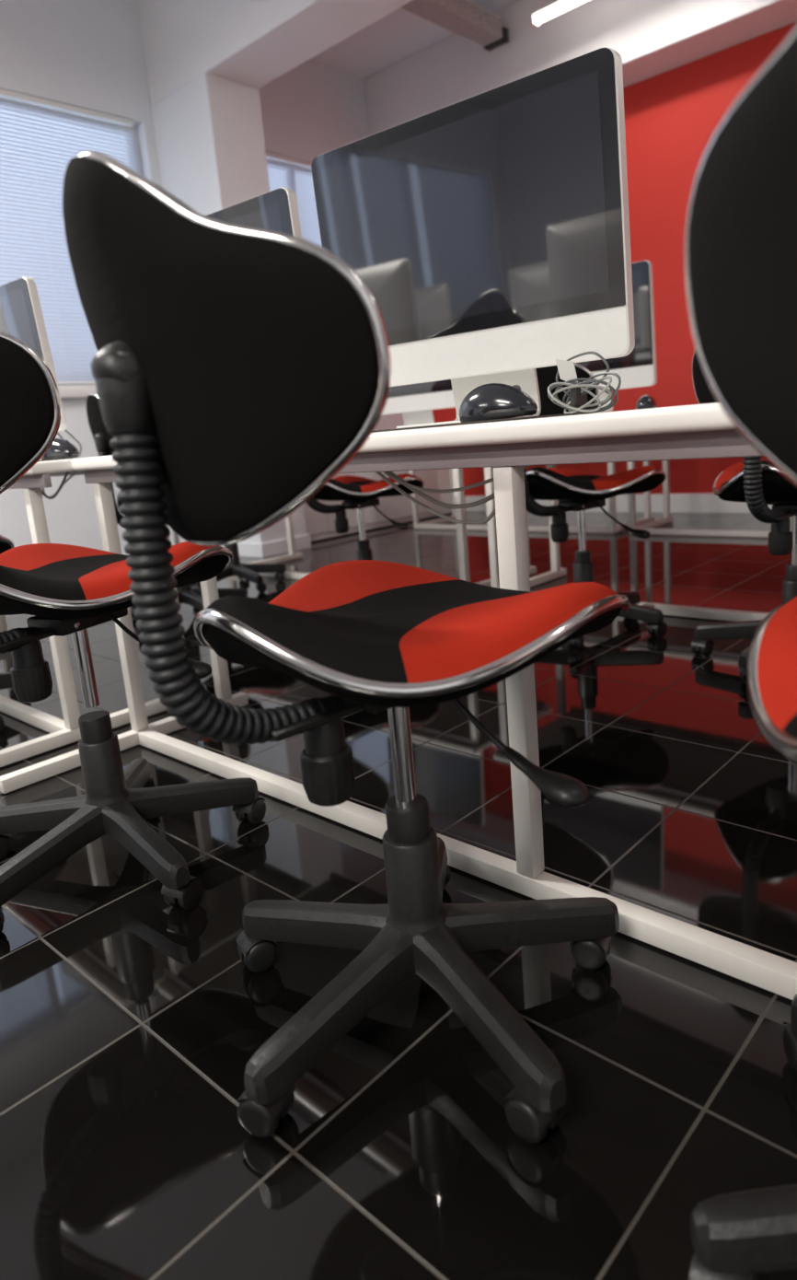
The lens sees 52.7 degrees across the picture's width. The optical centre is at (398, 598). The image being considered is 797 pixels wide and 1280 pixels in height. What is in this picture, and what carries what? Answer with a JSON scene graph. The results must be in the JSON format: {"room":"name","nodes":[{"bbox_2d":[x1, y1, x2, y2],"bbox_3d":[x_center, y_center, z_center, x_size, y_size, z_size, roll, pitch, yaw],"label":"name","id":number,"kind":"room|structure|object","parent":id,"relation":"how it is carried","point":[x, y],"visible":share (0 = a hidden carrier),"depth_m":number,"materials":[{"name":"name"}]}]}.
{"room":"computer lab","nodes":[
{"label":"computer lab","id":0,"kind":"room"},
{"bbox_2d":[0,0,404,553],"bbox_3d":[-4.863,-1.183,2.415,0.250,3.700,15.050,6,16,43],"label":"wall","id":1,"kind":"structure","parent":0,"point":[88,54],"depth_m":5.24,"materials":[{"name":"white paint"}]},
{"bbox_2d":[0,96,142,398],"bbox_3d":[-2.781,-1.999,4.464,0.210,1.785,3.260,6,16,43],"label":"window","id":2,"kind":"structure","parent":1,"relation":"in","point":[84,390],"depth_m":5.13,"materials":[{"name":"white paint"}]},
{"bbox_2d":[0,88,139,384],"bbox_3d":[-2.203,-2.208,5.024,0.042,1.696,1.460,6,16,43],"label":"blind","id":3,"kind":"object","parent":2,"relation":"attached to","point":[82,364],"visible":0.56,"depth_m":5.03,"materials":[{"name":"white paint"}]},
{"bbox_2d":[151,72,311,558],"bbox_3d":[-1.160,-1.842,5.659,0.665,3.055,0.450,6,16,43],"label":"column","id":4,"kind":"structure","parent":1,"relation":"attached to","point":[209,135],"depth_m":5.24,"materials":[{"name":"white paint"}]},
{"bbox_2d":[137,0,412,106],"bbox_3d":[1.532,-3.341,2.646,8.450,0.650,0.420,6,16,43],"label":"ceiling beam","id":5,"kind":"structure","parent":1,"relation":"attached to","point":[250,42],"depth_m":4.85,"materials":[{"name":"paint"}]},
{"bbox_2d":[266,158,322,246],"bbox_3d":[-0.759,-2.610,6.574,0.210,1.785,1.630,6,16,43],"label":"window","id":6,"kind":"structure","parent":1,"relation":"in","point":[269,160],"depth_m":6.52,"materials":[{"name":"white paint"}]},
{"bbox_2d":[266,151,322,245],"bbox_3d":[-0.734,-2.652,6.558,0.042,1.696,1.460,6,16,43],"label":"blind","id":7,"kind":"object","parent":6,"relation":"attached to","point":[271,156],"visible":0.12,"depth_m":6.44,"materials":[{"name":"white paint"}]},
{"bbox_2d":[0,512,796,1279],"bbox_3d":[-1.523,1.020,-0.147,9.050,0.120,15.050,6,16,43],"label":"floor","id":8,"kind":"structure","parent":0,"point":[132,1021],"depth_m":1.12,"materials":[{"name":"tile"}]},
{"bbox_2d":[0,535,21,731],"bbox_3d":[-1.479,-0.110,2.407,0.574,1.043,0.644,1,13,28],"label":"office chair","id":9,"kind":"object","parent":8,"relation":"on","point":[5,680],"visible":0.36,"depth_m":2.63,"materials":[{"name":"black plastic"}]},
{"bbox_2d":[0,458,206,767],"bbox_3d":[-1.361,-0.071,2.813,1.705,0.776,1.020,6,16,43],"label":"computer desk","id":10,"kind":"object","parent":8,"relation":"on","point":[65,731],"visible":0.38,"depth_m":2.22,"materials":[{"name":"white metal"}]},
{"bbox_2d":[0,277,66,460],"bbox_3d":[-1.355,-0.743,2.746,0.654,0.559,0.219,5,15,39],"label":"desktop computer","id":11,"kind":"object","parent":10,"relation":"on","point":[21,317],"visible":0.26,"depth_m":2.53,"materials":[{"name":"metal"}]},
{"bbox_2d":[41,471,69,499],"bbox_3d":[-1.107,-0.362,2.569,0.227,0.087,0.029,6,16,43],"label":"cable","id":12,"kind":"object","parent":10,"relation":"hanging from","point":[67,472],"visible":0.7,"depth_m":2.52,"materials":[{"name":"grey plastic"}]},
{"bbox_2d":[41,470,79,497],"bbox_3d":[-1.104,-0.366,2.580,0.294,0.085,0.046,6,16,43],"label":"cable","id":13,"kind":"object","parent":10,"relation":"hanging from","point":[75,472],"visible":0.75,"depth_m":2.50,"materials":[{"name":"grey plastic"}]},
{"bbox_2d":[64,430,81,456],"bbox_3d":[-1.133,-0.552,2.731,0.023,0.147,0.240,-14,15,-38],"label":"cable","id":14,"kind":"object","parent":10,"relation":"on","point":[67,432],"visible":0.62,"depth_m":2.67,"materials":[{"name":"grey plastic"}]},
{"bbox_3d":[-0.985,-0.367,2.155,0.200,0.003,0.100,6,16,43],"label":"desk mat","id":15,"kind":"object","parent":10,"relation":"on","visible":0},
{"bbox_2d":[41,438,80,459],"bbox_3d":[-0.895,-0.395,2.124,0.132,0.056,0.073,3,14,33],"label":"computer mouse","id":16,"kind":"object","parent":15,"relation":"on","point":[61,448],"visible":0.84,"depth_m":2.09,"materials":[{"name":"grey plastic"}]},
{"bbox_2d":[0,330,266,934],"bbox_3d":[-0.613,-0.003,1.472,0.561,1.064,0.616,1,13,26],"label":"office chair","id":17,"kind":"object","parent":8,"relation":"on","point":[73,589],"visible":0.89,"depth_m":1.42,"materials":[{"name":"black plastic"}]},
{"bbox_2d":[86,393,246,623],"bbox_3d":[-1.047,-0.416,3.704,0.556,1.043,0.622,7,17,45],"label":"office chair","id":18,"kind":"object","parent":8,"relation":"on","point":[190,595],"visible":0.25,"depth_m":3.50,"materials":[{"name":"black plastic"}]},
{"bbox_2d":[190,542,286,593],"bbox_3d":[-0.946,-0.563,4.369,0.637,1.043,0.567,-15,15,-39],"label":"office chair","id":19,"kind":"object","parent":8,"relation":"on","point":[249,572],"visible":0.14,"depth_m":4.43,"materials":[{"name":"black plastic"}]},
{"bbox_2d":[303,472,359,542],"bbox_3d":[-0.745,-0.838,6.365,0.461,0.740,0.690,6,16,43],"label":"base cabinet","id":20,"kind":"object","parent":8,"relation":"on","point":[320,526],"visible":0.23,"depth_m":6.26,"materials":[{"name":"white paint"}]},
{"bbox_2d":[62,151,630,1143],"bbox_3d":[-0.016,0.056,1.003,0.616,1.040,0.558,-15,15,-39],"label":"office chair","id":21,"kind":"object","parent":8,"relation":"on","point":[237,370],"visible":1,"depth_m":0.81,"materials":[{"name":"black fabric"}]},
{"bbox_2d":[305,473,424,559],"bbox_3d":[-0.206,-0.488,3.700,0.616,1.040,0.571,-15,16,-41],"label":"office chair","id":22,"kind":"object","parent":8,"relation":"on","point":[358,493],"visible":0.3,"depth_m":3.61,"materials":[{"name":"black plastic"}]},
{"bbox_2d":[354,470,413,533],"bbox_3d":[-0.283,-0.978,6.847,0.461,0.740,0.665,6,16,43],"label":"base cabinet","id":23,"kind":"object","parent":8,"relation":"on","point":[399,508],"visible":0.32,"depth_m":6.74,"materials":[{"name":"white paint"}]},
{"bbox_2d":[247,468,536,586],"bbox_3d":[-0.205,-0.533,4.564,1.950,0.776,0.710,6,16,43],"label":"computer desk","id":24,"kind":"object","parent":8,"relation":"on","point":[458,473],"visible":0.18,"depth_m":3.75,"materials":[{"name":"white metal"}]},
{"bbox_2d":[381,379,455,431],"bbox_3d":[0.020,-1.137,4.080,0.654,0.559,0.219,5,15,40],"label":"desktop computer","id":25,"kind":"object","parent":24,"relation":"on","point":[416,402],"visible":0.19,"depth_m":4.06,"materials":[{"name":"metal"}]},
{"bbox_2d":[0,402,796,1000],"bbox_3d":[0.199,0.073,1.473,2.395,0.776,1.060,6,16,43],"label":"computer desk","id":26,"kind":"object","parent":8,"relation":"on","point":[695,431],"visible":0.67,"depth_m":1.25,"materials":[{"name":"white metal"}]},
{"bbox_2d":[205,186,302,238],"bbox_3d":[-0.464,-0.683,2.087,0.654,0.559,0.219,5,15,39],"label":"desktop computer","id":27,"kind":"object","parent":26,"relation":"on","point":[276,210],"visible":0.13,"depth_m":1.85,"materials":[{"name":"metal"}]},
{"bbox_2d":[375,471,495,523],"bbox_3d":[0.077,-0.219,1.539,0.416,0.148,0.039,6,16,43],"label":"cable","id":28,"kind":"object","parent":26,"relation":"hanging from","point":[379,473],"visible":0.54,"depth_m":1.54,"materials":[{"name":"grey plastic"}]},
{"bbox_2d":[388,471,494,509],"bbox_3d":[0.089,-0.236,1.550,0.398,0.123,0.040,6,16,43],"label":"cable","id":29,"kind":"object","parent":26,"relation":"hanging from","point":[420,493],"visible":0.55,"depth_m":1.54,"materials":[{"name":"grey plastic"}]},
{"bbox_2d":[383,465,529,493],"bbox_3d":[0.109,-0.247,1.519,0.445,0.091,0.043,6,16,41],"label":"cable","id":30,"kind":"object","parent":26,"relation":"hanging from","point":[388,473],"visible":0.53,"depth_m":1.53,"materials":[{"name":"grey plastic"}]},
{"bbox_2d":[372,413,570,432],"bbox_3d":[0.039,-0.286,1.344,0.490,0.003,0.130,6,16,43],"label":"desk mat","id":31,"kind":"object","parent":26,"relation":"on","point":[562,414],"visible":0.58,"depth_m":1.21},
{"bbox_2d":[459,383,537,422],"bbox_3d":[0.153,-0.305,1.246,0.132,0.056,0.073,3,14,35],"label":"computer mouse","id":32,"kind":"object","parent":31,"relation":"on","point":[490,401],"visible":0.86,"depth_m":1.22,"materials":[{"name":"black plastic"}]},
{"bbox_2d":[311,46,635,428],"bbox_3d":[0.117,-0.616,1.524,0.654,0.559,0.219,4,15,38],"label":"desktop computer","id":33,"kind":"object","parent":26,"relation":"on","point":[488,234],"visible":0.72,"depth_m":1.45,"materials":[{"name":"metal"}]},
{"bbox_2d":[547,351,621,414],"bbox_3d":[0.298,-0.345,1.286,0.126,0.096,0.052,6,16,43],"label":"cable bundle","id":34,"kind":"object","parent":26,"relation":"on","point":[578,391],"visible":0.99,"depth_m":1.29,"materials":[{"name":"grey plastic"}]},
{"bbox_2d":[412,468,452,522],"bbox_3d":[0.171,-1.115,7.321,0.461,0.740,0.665,6,16,43],"label":"base cabinet","id":35,"kind":"object","parent":8,"relation":"on","point":[433,479],"visible":0.28,"depth_m":7.17,"materials":[{"name":"white paint"}]},
{"bbox_2d":[409,460,654,534],"bbox_3d":[0.939,-0.940,6.053,1.840,0.776,0.690,6,16,43],"label":"computer desk","id":36,"kind":"object","parent":8,"relation":"on","point":[435,524],"visible":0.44,"depth_m":5.65,"materials":[{"name":"white metal"}]},
{"bbox_2d":[500,362,667,649],"bbox_3d":[0.638,-0.388,2.877,0.616,1.039,0.571,-13,14,-35],"label":"office chair","id":37,"kind":"object","parent":8,"relation":"on","point":[578,491],"visible":0.48,"depth_m":2.76,"materials":[{"name":"black plastic"}]},
{"bbox_2d":[484,465,767,621],"bbox_3d":[1.272,-0.376,3.194,1.870,0.776,0.710,6,16,43],"label":"computer desk","id":38,"kind":"object","parent":8,"relation":"on","point":[733,615],"visible":0.24,"depth_m":3.55,"materials":[{"name":"white metal"}]},
{"bbox_2d":[575,260,657,413],"bbox_3d":[0.746,-1.049,3.354,0.654,0.559,0.219,5,15,40],"label":"desktop computer","id":39,"kind":"object","parent":38,"relation":"on","point":[637,369],"visible":0.3,"depth_m":3.17,"materials":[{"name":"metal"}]},
{"bbox_2d":[636,395,657,409],"bbox_3d":[0.968,-0.765,3.139,0.073,0.056,0.132,3,14,33],"label":"computer mouse","id":40,"kind":"object","parent":38,"relation":"on","point":[645,401],"visible":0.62,"depth_m":3.10,"materials":[{"name":"grey plastic"}]},
{"bbox_2d":[628,460,771,537],"bbox_3d":[2.368,-0.787,4.728,1.950,0.776,0.690,6,16,43],"label":"computer desk","id":41,"kind":"object","parent":8,"relation":"on","point":[649,527],"visible":0.28,"depth_m":5.13,"materials":[{"name":"white metal"}]},
{"bbox_2d":[685,25,796,1279],"bbox_3d":[0.512,0.102,0.565,0.555,1.039,0.616,6,16,42],"label":"office chair","id":42,"kind":"object","parent":8,"relation":"on","point":[741,239],"visible":1,"depth_m":0.49,"materials":[{"name":"black fabric"}]},
{"bbox_2d":[691,349,796,682],"bbox_3d":[1.137,-0.314,2.307,0.616,1.040,0.569,-15,16,-41],"label":"office chair","id":43,"kind":"object","parent":8,"relation":"on","point":[755,482],"visible":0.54,"depth_m":2.25,"materials":[{"name":"black plastic"}]},
{"bbox_2d":[309,0,520,80],"bbox_3d":[-1.843,-2.722,-0.923,9.050,0.150,15.050,6,16,43],"label":"ceiling","id":44,"kind":"structure","parent":0,"point":[401,34],"depth_m":6.18,"materials":[{"name":"paint"}]},
{"bbox_2d":[400,0,509,51],"bbox_3d":[0.171,-3.971,5.260,0.180,0.252,1.630,6,16,43],"label":"ceiling trunking","id":45,"kind":"structure","parent":44,"relation":"attached to","point":[462,17],"depth_m":5.50,"materials":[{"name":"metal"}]},
{"bbox_2d":[528,0,588,28],"bbox_3d":[1.316,-3.875,4.764,1.276,0.430,0.090,6,16,43],"label":"lamp","id":46,"kind":"object","parent":44,"relation":"hanging from","point":[547,9],"visible":1,"depth_m":5.11,"materials":[{"name":"white"}]},
{"bbox_2d":[432,21,796,503],"bbox_3d":[3.277,-2.342,4.644,8.450,3.700,0.200,6,16,43],"label":"wall","id":47,"kind":"structure","parent":0,"point":[672,116],"depth_m":5.73,"materials":[{"name":"red paint"}]},
{"bbox_2d":[364,0,796,136],"bbox_3d":[2.954,-3.761,4.133,8.450,0.670,0.380,6,16,43],"label":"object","id":48,"kind":"structure","parent":47,"relation":"attached to","point":[652,38],"depth_m":5.54,"materials":[{"name":"paint"}]},
{"bbox_2d":[465,493,773,513],"bbox_3d":[3.533,-0.567,4.762,7.960,0.145,0.014,6,16,43],"label":"baseboard","id":49,"kind":"structure","parent":47,"relation":"attached to","point":[680,503],"depth_m":6.08,"materials":[{"name":"white paint"}]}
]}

